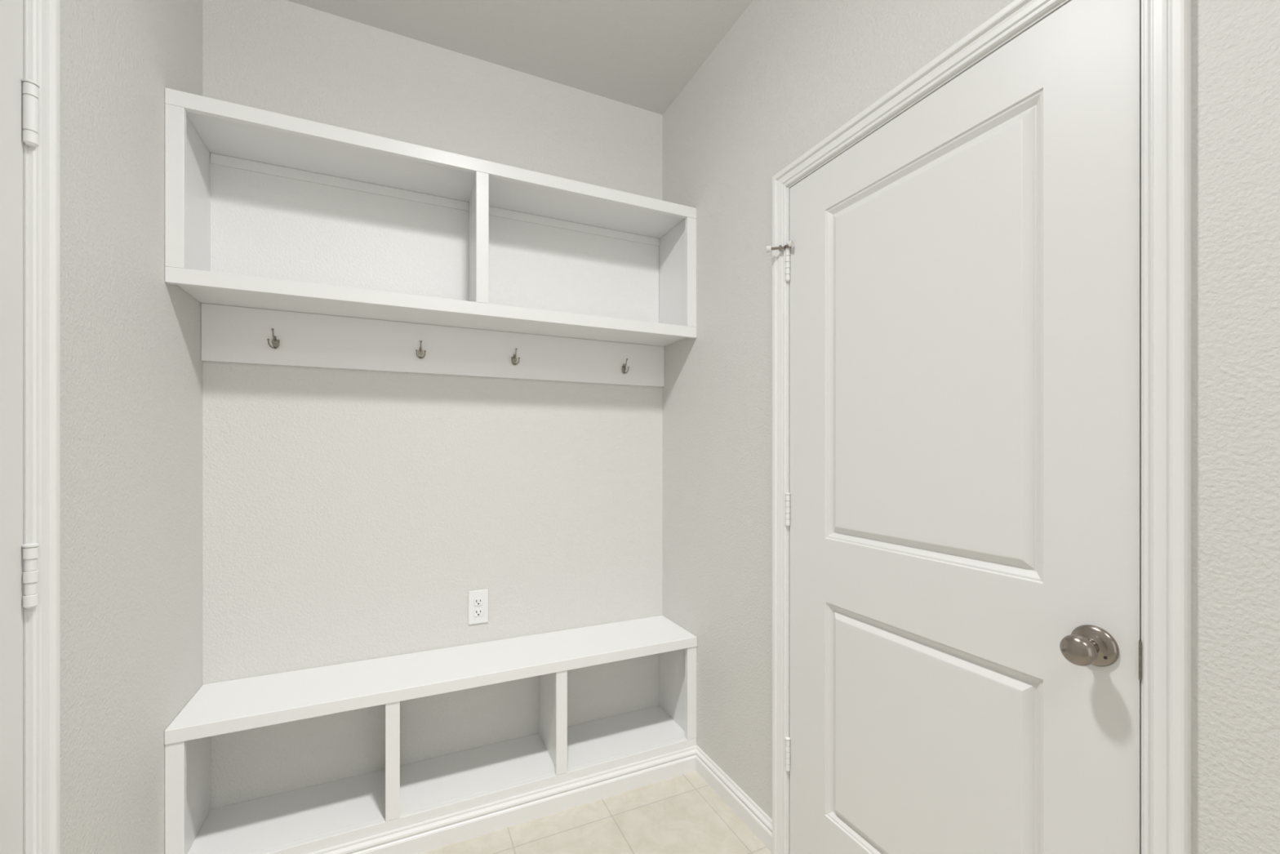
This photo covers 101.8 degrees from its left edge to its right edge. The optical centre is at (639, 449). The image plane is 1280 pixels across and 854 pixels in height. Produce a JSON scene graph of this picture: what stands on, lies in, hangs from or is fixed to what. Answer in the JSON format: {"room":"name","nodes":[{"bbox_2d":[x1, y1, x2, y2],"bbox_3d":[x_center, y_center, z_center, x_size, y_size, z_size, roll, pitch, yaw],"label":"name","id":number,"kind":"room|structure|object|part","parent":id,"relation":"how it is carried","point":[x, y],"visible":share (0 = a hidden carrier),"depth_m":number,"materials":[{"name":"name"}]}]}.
{"room":"mudroom","nodes":[
{"label":"mudroom","id":0,"kind":"room"},
{"bbox_2d":[59,0,202,853],"bbox_3d":[-0.635,-0.118,-0.098,0.120,2.740,3.756,0,0,-25],"label":"wall","id":1,"kind":"structure","parent":0,"point":[131,363],"depth_m":1.16,"materials":[{"name":"grey paint"}]},
{"bbox_2d":[0,0,39,853],"bbox_3d":[-0.851,0.230,0.485,0.053,2.029,0.825,0,0,-25],"label":"door","id":2,"kind":"structure","parent":1,"relation":"in","point":[19,95],"depth_m":0.83,"materials":[{"name":"white paint"}]},
{"bbox_2d":[22,0,59,853],"bbox_3d":[-0.885,0.203,0.463,0.138,2.097,0.934,0,0,-25],"label":"door frame","id":3,"kind":"structure","parent":1,"relation":"attached to","point":[41,18],"depth_m":0.88,"materials":[{"name":"white paint"}]},
{"bbox_2d":[202,0,662,809],"bbox_3d":[-0.660,-0.118,2.026,1.862,2.740,0.120,0,0,-25],"label":"wall","id":4,"kind":"structure","parent":0,"point":[348,515],"depth_m":1.88,"materials":[{"name":"grey paint"}]},
{"bbox_2d":[164,87,696,346],"bbox_3d":[-0.573,-0.695,1.839,1.621,0.510,0.293,0,0,-25],"label":"wall shelf","id":5,"kind":"object","parent":4,"relation":"attached to","point":[265,210],"visible":1,"depth_m":1.79,"materials":[{"name":"white wood"}]},
{"bbox_3d":[-1.304,-0.703,1.510,0.020,0.456,0.274,0,0,-25],"label":"panel","id":6,"kind":"part","parent":5,"relation":"part of","materials":[{"name":"white paint"}]},
{"bbox_3d":[-0.516,-0.929,1.714,1.621,0.042,0.019,0,0,-25],"label":"rail","id":7,"kind":"part","parent":5,"relation":"part of","materials":[{"name":"white paint"}]},
{"bbox_3d":[-0.516,-0.461,1.714,1.621,0.041,0.019,0,0,-25],"label":"rail","id":8,"kind":"part","parent":5,"relation":"part of","materials":[{"name":"white paint"}]},
{"bbox_3d":[-0.577,-0.465,1.847,1.621,0.019,0.274,0,0,-25],"label":"panel","id":9,"kind":"part","parent":5,"relation":"part of","materials":[{"name":"white paint"}]},
{"bbox_3d":[-0.634,-0.703,1.970,1.581,0.455,0.004,0,0,-25],"label":"panel","id":10,"kind":"part","parent":5,"relation":"part of","materials":[{"name":"white wood"}]},
{"bbox_3d":[-0.577,-0.941,1.847,1.621,0.019,0.274,0,0,-25],"label":"panel","id":11,"kind":"part","parent":5,"relation":"part of","materials":[{"name":"white paint"}]},
{"bbox_3d":[0.149,-0.703,2.184,0.019,0.456,0.274,0,0,-25],"label":"panel","id":12,"kind":"part","parent":5,"relation":"part of","materials":[{"name":"white paint"}]},
{"bbox_2d":[200,302,664,386],"bbox_3d":[-0.631,-0.366,1.963,1.621,0.178,0.018,0,0,-25],"label":"board","id":13,"kind":"object","parent":4,"relation":"attached to","point":[228,334],"visible":1,"depth_m":1.87,"materials":[{"name":"white paint"}]},
{"bbox_2d":[266,328,279,349],"bbox_3d":[-1.183,-0.357,1.680,0.034,0.061,0.035,0,0,19],"label":"coat hook","id":14,"kind":"object","parent":13,"relation":"attached to","point":[274,341],"visible":1,"depth_m":1.69,"materials":[{"name":"silver metal"}]},
{"bbox_3d":[-1.189,-0.348,1.693,0.018,0.044,0.003,0,0,-25],"label":"mounting plate","id":15,"kind":"part","parent":14,"relation":"part of","materials":[{"name":"silver metal"}]},
{"bbox_2d":[415,340,426,359],"bbox_3d":[-0.786,-0.357,1.864,0.034,0.061,0.035,0,0,19],"label":"coat hook","id":16,"kind":"object","parent":13,"relation":"attached to","point":[420,351],"visible":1,"depth_m":1.87,"materials":[{"name":"silver metal"}]},
{"bbox_3d":[-0.792,-0.348,1.877,0.018,0.044,0.003,0,0,-25],"label":"mounting plate","id":17,"kind":"part","parent":16,"relation":"part of","materials":[{"name":"silver metal"}]},
{"bbox_2d":[511,348,519,364],"bbox_3d":[-0.481,-0.357,2.006,0.034,0.061,0.035,0,0,19],"label":"coat hook","id":18,"kind":"object","parent":13,"relation":"attached to","point":[513,359],"visible":1,"depth_m":2.01,"materials":[{"name":"silver metal"}]},
{"bbox_3d":[-0.487,-0.348,2.019,0.018,0.044,0.003,0,0,-25],"label":"mounting plate","id":19,"kind":"part","parent":18,"relation":"part of","materials":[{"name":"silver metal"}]},
{"bbox_2d":[622,358,629,373],"bbox_3d":[-0.063,-0.352,2.200,0.034,0.061,0.035,0,0,19],"label":"coat hook","id":20,"kind":"object","parent":13,"relation":"attached to","point":[624,368],"visible":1,"depth_m":2.20,"materials":[{"name":"silver metal"}]},
{"bbox_2d":[468,589,488,624],"bbox_3d":[-0.614,0.598,1.976,0.073,0.127,0.009,0,0,-25],"label":"wall outlet","id":21,"kind":"object","parent":4,"relation":"attached to","point":[477,599],"visible":1,"depth_m":1.97,"materials":[{"name":"white plastic"}]},
{"bbox_2d":[473,597,483,605],"bbox_3d":[-0.613,0.578,1.974,0.034,0.028,0.004,0,0,-25],"label":"receptacle","id":22,"kind":"object","parent":21,"relation":"attached to","point":[477,601],"depth_m":1.97,"materials":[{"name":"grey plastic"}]},
{"bbox_2d":[473,608,483,616],"bbox_3d":[-0.613,0.619,1.974,0.034,0.028,0.004,0,0,-25],"label":"receptacle","id":23,"kind":"object","parent":21,"relation":"attached to","point":[477,611],"depth_m":1.97,"materials":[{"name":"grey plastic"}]},
{"bbox_2d":[286,0,752,115],"bbox_3d":[0.155,-1.538,0.268,1.862,0.100,3.996,0,0,-25],"label":"ceiling","id":24,"kind":"structure","parent":0,"point":[642,54],"depth_m":1.86,"materials":[{"name":"white paint"}]},
{"bbox_2d":[420,770,772,853],"bbox_3d":[0.155,1.302,0.268,1.862,0.100,3.996,0,0,-25],"label":"floor","id":25,"kind":"structure","parent":0,"point":[682,814],"depth_m":1.71,"materials":[{"name":"beige tile"}]},
{"bbox_2d":[164,615,697,853],"bbox_3d":[-0.573,0.994,1.837,1.621,0.516,0.297,0,0,-25],"label":"storage bench","id":26,"kind":"object","parent":25,"relation":"on","point":[311,819],"visible":0.98,"depth_m":1.71,"materials":[{"name":"white paint"}]},
{"bbox_3d":[-1.304,0.954,1.510,0.019,0.359,0.274,0,0,-25],"label":"panel","id":27,"kind":"part","parent":26,"relation":"part of","materials":[{"name":"white paint"}]},
{"bbox_3d":[-0.573,0.755,1.837,1.621,0.038,0.297,0,0,-25],"label":"seat","id":28,"kind":"part","parent":26,"relation":"part of","materials":[{"name":"white paint"}]},
{"bbox_3d":[-0.577,1.143,1.847,1.621,0.019,0.274,0,0,-25],"label":"panel","id":29,"kind":"part","parent":26,"relation":"part of","materials":[{"name":"white paint"}]},
{"bbox_3d":[-0.516,1.193,1.714,1.621,0.118,0.018,0,0,-25],"label":"rail","id":30,"kind":"part","parent":26,"relation":"part of","materials":[{"name":"white paint"}]},
{"bbox_2d":[306,745,696,853],"bbox_3d":[-0.509,1.208,1.699,1.622,0.088,0.014,0,0,-25],"label":"baseboard","id":31,"kind":"structure","parent":26,"relation":"attached to","point":[433,833],"depth_m":1.74,"materials":[{"name":"white paint"}]},
{"bbox_3d":[0.149,0.954,2.184,0.019,0.359,0.274,0,0,-25],"label":"panel","id":32,"kind":"part","parent":26,"relation":"part of","materials":[{"name":"white paint"}]},
{"bbox_2d":[662,0,1279,853],"bbox_3d":[0.946,-0.118,0.635,0.120,2.740,3.756,0,0,-25],"label":"wall","id":33,"kind":"structure","parent":0,"point":[787,75],"depth_m":1.27,"materials":[{"name":"grey paint"}]},
{"bbox_2d":[695,745,772,853],"bbox_3d":[0.317,1.208,1.830,0.014,0.088,0.472,0,0,-25],"label":"baseboard","id":34,"kind":"structure","parent":33,"relation":"attached to","point":[757,821],"depth_m":1.79,"materials":[{"name":"white paint"}]},
{"bbox_2d":[766,0,1141,853],"bbox_3d":[0.598,0.230,1.210,0.100,2.029,0.861,0,0,-25],"label":"door","id":35,"kind":"structure","parent":33,"relation":"in","point":[963,500],"depth_m":1.06,"materials":[{"name":"white paint"}]},
{"bbox_3d":[0.739,0.331,0.865,0.065,0.067,0.067,0,0,-25],"label":"knob","id":36,"kind":"part","parent":35,"relation":"part of","materials":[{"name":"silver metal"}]},
{"bbox_2d":[772,0,1191,853],"bbox_3d":[0.666,0.203,1.215,0.138,2.097,0.934,0,0,-25],"label":"door frame","id":37,"kind":"structure","parent":33,"relation":"attached to","point":[1165,643],"depth_m":0.81,"materials":[{"name":"white paint"}]},
{"bbox_3d":[0.803,0.333,0.828,0.031,0.062,0.003,0,0,-25],"label":"strike plate","id":38,"kind":"part","parent":37,"relation":"part of","materials":[{"name":"silver metal"}]}
]}

